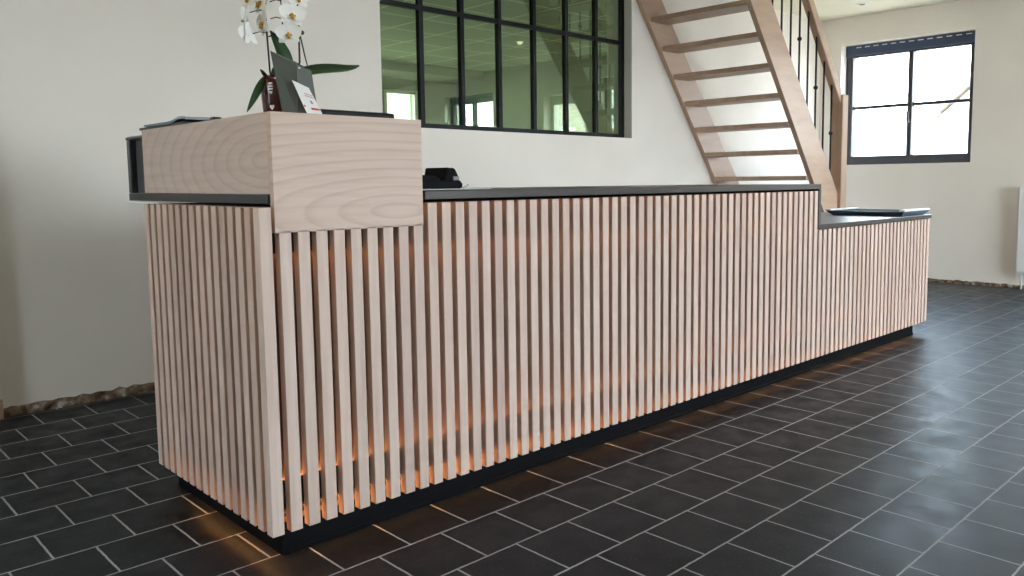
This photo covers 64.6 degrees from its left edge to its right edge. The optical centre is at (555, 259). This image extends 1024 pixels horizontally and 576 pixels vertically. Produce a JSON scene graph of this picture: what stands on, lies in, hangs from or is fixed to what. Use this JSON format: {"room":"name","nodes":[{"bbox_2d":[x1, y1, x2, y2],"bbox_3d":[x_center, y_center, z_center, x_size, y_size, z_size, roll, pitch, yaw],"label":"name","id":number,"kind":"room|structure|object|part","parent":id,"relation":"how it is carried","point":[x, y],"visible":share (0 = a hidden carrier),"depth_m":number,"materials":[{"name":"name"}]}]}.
{"room":"lobby","nodes":[
{"label":"lobby","id":0,"kind":"room"},
{"bbox_2d":[0,0,819,407],"bbox_3d":[-1.375,-1.647,4.313,0.250,4.400,11.230,5,8,45],"label":"wall","id":1,"kind":"structure","parent":0,"point":[79,78],"depth_m":3.72,"materials":[{"name":"beige paint"}]},
{"bbox_2d":[0,399,3,419],"bbox_3d":[-2.348,0.625,3.321,0.045,0.085,0.122,5,8,45],"label":"trim","id":2,"kind":"structure","parent":1,"relation":"attached to","point":[1,401],"depth_m":3.34,"materials":[{"name":"brown wood"}]},
{"bbox_2d":[3,382,154,417],"bbox_3d":[0.187,0.376,5.868,0.020,0.047,7.075,5,8,45],"label":"baseboard","id":3,"kind":"structure","parent":1,"relation":"attached to","point":[134,389],"depth_m":3.57,"materials":[{"name":"rough brown stone"}]},
{"bbox_2d":[379,0,623,137],"bbox_3d":[-0.274,-1.434,5.393,0.035,1.171,2.215,5,8,45],"label":"window","id":4,"kind":"structure","parent":1,"relation":"in","point":[418,6],"depth_m":5.47,"materials":[{"name":"black metal"}]},
{"bbox_2d":[382,77,456,124],"bbox_3d":[-5.455,-1.198,8.667,0.300,2.750,10.930,5,8,45],"label":"wall","id":5,"kind":"structure","parent":0,"point":[440,98],"depth_m":12.03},
{"bbox_2d":[384,90,417,119],"bbox_3d":[-2.283,-1.798,11.778,0.060,1.290,0.640,5,8,45],"label":"window","id":6,"kind":"structure","parent":5,"relation":"in","point":[414,95],"depth_m":11.89,"materials":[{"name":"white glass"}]},
{"bbox_2d":[381,60,482,83],"bbox_3d":[-3.717,-2.457,9.632,0.650,0.120,6.930,5,8,45],"label":"trim","id":7,"kind":"structure","parent":5,"relation":"attached to","point":[392,69],"depth_m":11.28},
{"bbox_2d":[380,0,606,71],"bbox_3d":[-1.949,-2.449,7.858,5.650,0.170,6.930,5,8,45],"label":"ceiling","id":8,"kind":"structure","parent":0,"point":[397,25],"depth_m":8.80,"materials":[{"name":"tile"}]},
{"bbox_2d":[0,282,1023,575],"bbox_3d":[-0.310,0.712,3.706,14.800,0.200,11.530,5,8,45],"label":"floor","id":9,"kind":"structure","parent":0,"point":[904,456],"depth_m":2.50,"materials":[{"name":"black tile"}]},
{"bbox_2d":[125,111,931,555],"bbox_3d":[0.424,0.018,3.869,1.075,1.137,4.304,5,8,45],"label":"reception desk","id":10,"kind":"object","parent":9,"relation":"on","point":[342,345],"depth_m":2.41,"materials":[{"name":"beige wood"}]},
{"bbox_3d":[-1.233,-0.329,2.808,0.180,0.187,0.444,5,8,45],"label":"panel","id":11,"kind":"part","parent":10,"relation":"part of","materials":[{"name":"black"}]},
{"bbox_2d":[139,122,193,130],"bbox_3d":[-1.128,-0.416,2.547,0.365,0.007,0.230,5,8,45],"label":"magazine","id":12,"kind":"object","parent":10,"relation":"on","point":[177,123],"visible":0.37,"depth_m":2.44,"materials":[{"name":"grey paper"}]},
{"bbox_2d":[144,116,209,126],"bbox_3d":[-1.110,-0.426,2.522,0.345,0.015,0.219,5,8,45],"label":"magazine","id":13,"kind":"object","parent":12,"relation":"on","point":[181,118],"visible":0.37,"depth_m":2.39,"materials":[{"name":"grey paper"}]},
{"bbox_2d":[129,193,270,203],"bbox_3d":[-0.905,-0.196,2.500,1.015,0.024,0.455,5,8,45],"label":"countertop","id":14,"kind":"structure","parent":10,"relation":"on","point":[164,197],"depth_m":2.26,"materials":[{"name":"black"}]},
{"bbox_3d":[-0.975,0.251,2.320,0.723,0.816,0.012,5,8,45],"label":"panel","id":15,"kind":"part","parent":10,"relation":"part of","materials":[{"name":"beige wood"}]},
{"bbox_2d":[270,51,316,112],"bbox_3d":[-0.659,-0.447,2.048,0.047,0.154,0.111,3,7,35],"label":"gift bag","id":16,"kind":"object","parent":10,"relation":"on","point":[286,70],"visible":0.81,"depth_m":2.03,"materials":[{"name":"grey paper"}]},
{"bbox_3d":[-0.682,-0.447,2.050,0.006,0.154,0.089,3,7,35],"label":"panel","id":17,"kind":"part","parent":16,"relation":"part of","materials":[{"name":"grey paper"}]},
{"bbox_3d":[-0.681,-0.445,2.029,0.062,0.154,0.016,-2,6,-11],"label":"panel","id":18,"kind":"part","parent":16,"relation":"part of","materials":[{"name":"grey paper"}]},
{"bbox_3d":[-0.635,-0.433,2.059,0.005,0.124,0.068,3,6,31],"label":"panel","id":19,"kind":"part","parent":16,"relation":"part of","materials":[{"name":"grey paper"}]},
{"bbox_2d":[238,0,359,111],"bbox_3d":[-0.725,-0.588,2.170,0.220,0.413,0.333,5,8,45],"label":"potted orchid","id":20,"kind":"object","parent":10,"relation":"on","point":[266,86],"visible":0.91,"depth_m":2.07,"materials":[{"name":"white plant"}]},
{"bbox_3d":[-0.778,-0.614,2.027,0.009,0.056,0.067,5,-1,-7],"label":"flower","id":21,"kind":"part","parent":20,"relation":"part of","materials":[{"name":"white plant"}]},
{"bbox_3d":[-0.771,-0.661,2.029,0.064,0.053,0.009,3,-5,34],"label":"flower","id":22,"kind":"part","parent":20,"relation":"part of","materials":[{"name":"white plant"}]},
{"bbox_3d":[-0.774,-0.571,2.029,0.009,0.056,0.067,-8,9,15],"label":"flower","id":23,"kind":"part","parent":20,"relation":"part of","materials":[{"name":"white plant"}]},
{"bbox_3d":[-0.745,-0.657,2.042,0.010,0.064,0.078,4,12,-45],"label":"flower","id":24,"kind":"part","parent":20,"relation":"part of","materials":[{"name":"white plant"}]},
{"bbox_3d":[-0.744,-0.607,2.051,0.010,0.064,0.078,-5,1,-37],"label":"flower","id":25,"kind":"part","parent":20,"relation":"part of","materials":[{"name":"white plant"}]},
{"bbox_3d":[-0.722,-0.618,2.067,0.050,0.314,0.012,-4,6,-32],"label":"stem","id":26,"kind":"part","parent":20,"relation":"part of","materials":[{"name":"black"}]},
{"bbox_2d":[268,82,273,109],"bbox_3d":[-0.725,-0.417,2.058,0.013,0.069,0.004,0,6,8],"label":"print","id":27,"kind":"object","parent":20,"relation":"attached to","point":[270,84],"depth_m":2.06,"materials":[{"name":"white plastic"}]},
{"bbox_3d":[-0.719,-0.424,2.102,0.092,0.099,0.092,5,8,45],"label":"pot","id":28,"kind":"part","parent":20,"relation":"part of","materials":[{"name":"red ceramic"}]},
{"bbox_3d":[-0.688,-0.587,2.075,0.067,0.056,0.009,-9,15,-24],"label":"flower","id":29,"kind":"part","parent":20,"relation":"part of","materials":[{"name":"white plant"}]},
{"bbox_3d":[-0.678,-0.637,2.078,0.071,0.059,0.010,3,0,-34],"label":"flower","id":30,"kind":"part","parent":20,"relation":"part of","materials":[{"name":"white plant"}]},
{"bbox_3d":[-0.698,-0.626,2.099,0.015,0.325,0.062,5,8,45],"label":"stem","id":31,"kind":"part","parent":20,"relation":"part of","materials":[{"name":"black"}]},
{"bbox_3d":[-0.669,-0.683,2.086,0.010,0.059,0.071,-3,11,45],"label":"flower","id":32,"kind":"part","parent":20,"relation":"part of","materials":[{"name":"white plant"}]},
{"bbox_3d":[-0.676,-0.542,2.127,0.051,0.154,0.012,-4,6,-29],"label":"stem","id":33,"kind":"part","parent":20,"relation":"part of","materials":[{"name":"grey"}]},
{"bbox_2d":[292,80,321,113],"bbox_3d":[-0.626,-0.410,2.038,0.023,0.082,0.072,5,8,45],"label":"card","id":34,"kind":"object","parent":10,"relation":"on","point":[309,103],"visible":1,"depth_m":2.04,"materials":[{"name":"white paper"}]},
{"bbox_3d":[0.256,-0.153,2.974,0.021,0.071,2.774,5,8,45],"label":"rail","id":35,"kind":"part","parent":10,"relation":"part of","materials":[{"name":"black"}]},
{"bbox_2d":[320,109,393,117],"bbox_3d":[-0.626,-0.402,2.276,0.230,0.021,0.255,5,8,45],"label":"tablet computer","id":36,"kind":"object","parent":10,"relation":"on","point":[324,111],"visible":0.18,"depth_m":2.20,"materials":[{"name":"black plastic"}]},
{"bbox_3d":[0.774,0.447,3.547,0.021,0.076,4.224,5,8,45],"label":"rail","id":37,"kind":"part","parent":10,"relation":"part of","materials":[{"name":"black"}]},
{"bbox_2d":[423,188,490,189],"bbox_3d":[-0.410,-0.235,2.692,0.250,0.002,0.300,5,8,45],"label":"paper sheet","id":38,"kind":"object","parent":10,"relation":"on","point":[460,188],"visible":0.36,"depth_m":2.65,"materials":[{"name":"white paper"}]},
{"bbox_2d":[422,167,468,188],"bbox_3d":[-0.433,-0.273,2.702,0.160,0.070,0.328,5,8,45],"label":"telephone","id":39,"kind":"object","parent":38,"relation":"on","point":[434,178],"visible":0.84,"depth_m":2.69,"materials":[{"name":"black plastic"}]},
{"bbox_3d":[0.766,0.119,3.535,0.012,0.816,4.204,5,8,45],"label":"panel","id":40,"kind":"part","parent":10,"relation":"part of","materials":[{"name":"beige wood"}]},
{"bbox_3d":[0.759,0.610,3.558,0.004,0.012,4.126,5,8,45],"label":"plinth trim","id":41,"kind":"part","parent":10,"relation":"part of","materials":[{"name":"black"}]},
{"bbox_2d":[423,184,820,199],"bbox_3d":[0.182,-0.295,3.403,0.800,0.025,2.367,5,8,45],"label":"countertop","id":42,"kind":"structure","parent":10,"relation":"on","point":[498,192],"depth_m":2.87,"materials":[{"name":"grey stone"}]},
{"bbox_3d":[1.011,-0.283,4.238,0.800,0.174,0.022,5,8,45],"label":"step panel","id":43,"kind":"part","parent":10,"relation":"part of","materials":[{"name":"brown wood"}]},
{"bbox_2d":[817,212,931,228],"bbox_3d":[1.529,-0.238,4.749,0.780,0.023,1.467,5,8,45],"label":"countertop","id":44,"kind":"structure","parent":10,"relation":"on","point":[828,220],"depth_m":4.53,"materials":[{"name":"grey"}]},
{"bbox_2d":[825,207,929,215],"bbox_3d":[1.997,-0.299,5.018,0.488,0.038,0.395,5,8,45],"label":"magazine","id":45,"kind":"object","parent":10,"relation":"on","point":[851,210],"visible":1,"depth_m":4.92,"materials":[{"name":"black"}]},
{"bbox_2d":[636,0,847,211],"bbox_3d":[1.206,-2.125,6.006,0.956,4.980,2.930,5,8,45],"label":"staircase","id":46,"kind":"structure","parent":9,"relation":"on","point":[832,179],"depth_m":6.27,"materials":[{"name":"brown wood"}]},
{"bbox_3d":[1.373,-2.863,5.498,0.060,3.416,2.560,5,8,45],"label":"handrail","id":47,"kind":"part","parent":46,"relation":"part of","materials":[{"name":"brown wood"}]},
{"bbox_2d":[456,0,1023,284],"bbox_3d":[3.624,-1.993,7.429,14.800,4.400,0.330,5,8,45],"label":"wall","id":48,"kind":"structure","parent":0,"point":[973,205],"depth_m":7.41,"materials":[{"name":"beige paint"}]},
{"bbox_2d":[846,30,974,164],"bbox_3d":[3.370,-1.512,7.727,1.240,1.180,0.120,5,8,45],"label":"window","id":49,"kind":"structure","parent":48,"relation":"in","point":[911,46],"depth_m":7.71,"materials":[{"name":"grey metal"}]},
{"bbox_3d":[3.359,-1.348,7.702,0.028,0.140,0.044,5,8,45],"label":"handle","id":50,"kind":"part","parent":49,"relation":"part of","materials":[{"name":"grey metal"}]},
{"bbox_2d":[928,278,1023,288],"bbox_3d":[5.559,0.364,5.530,8.100,0.036,0.020,5,8,45],"label":"baseboard","id":51,"kind":"structure","parent":48,"relation":"attached to","point":[929,279],"depth_m":7.29,"materials":[{"name":"paint"}]},
{"bbox_2d":[1015,187,1023,288],"bbox_3d":[4.423,-0.150,6.554,1.213,0.885,0.104,5,8,45],"label":"radiator","id":52,"kind":"object","parent":48,"relation":"attached to","point":[1019,270],"visible":1,"depth_m":6.92,"materials":[{"name":"white metal"}]},
{"bbox_2d":[773,0,957,21],"bbox_3d":[1.753,-1.840,1.368,8.300,0.200,10.930,5,8,45],"label":"ceiling","id":53,"kind":"structure","parent":0,"point":[827,10],"depth_m":7.44,"materials":[{"name":"white paint"}]},
{"label":"outside","id":54,"kind":"structure","parent":0,"visible":0},
{"bbox_3d":[-0.709,0.811,5.587,95.000,0.250,95.000,5,8,45],"label":"ground","id":55,"kind":"structure","parent":54,"visible":0},
{"bbox_2d":[854,71,969,156],"bbox_3d":[8.431,-2.702,15.187,9.400,4.640,4.450,5,8,45],"label":"house","id":56,"kind":"structure","parent":55,"relation":"on","point":[942,128],"depth_m":14.50,"materials":[{"name":"white"}]}
]}

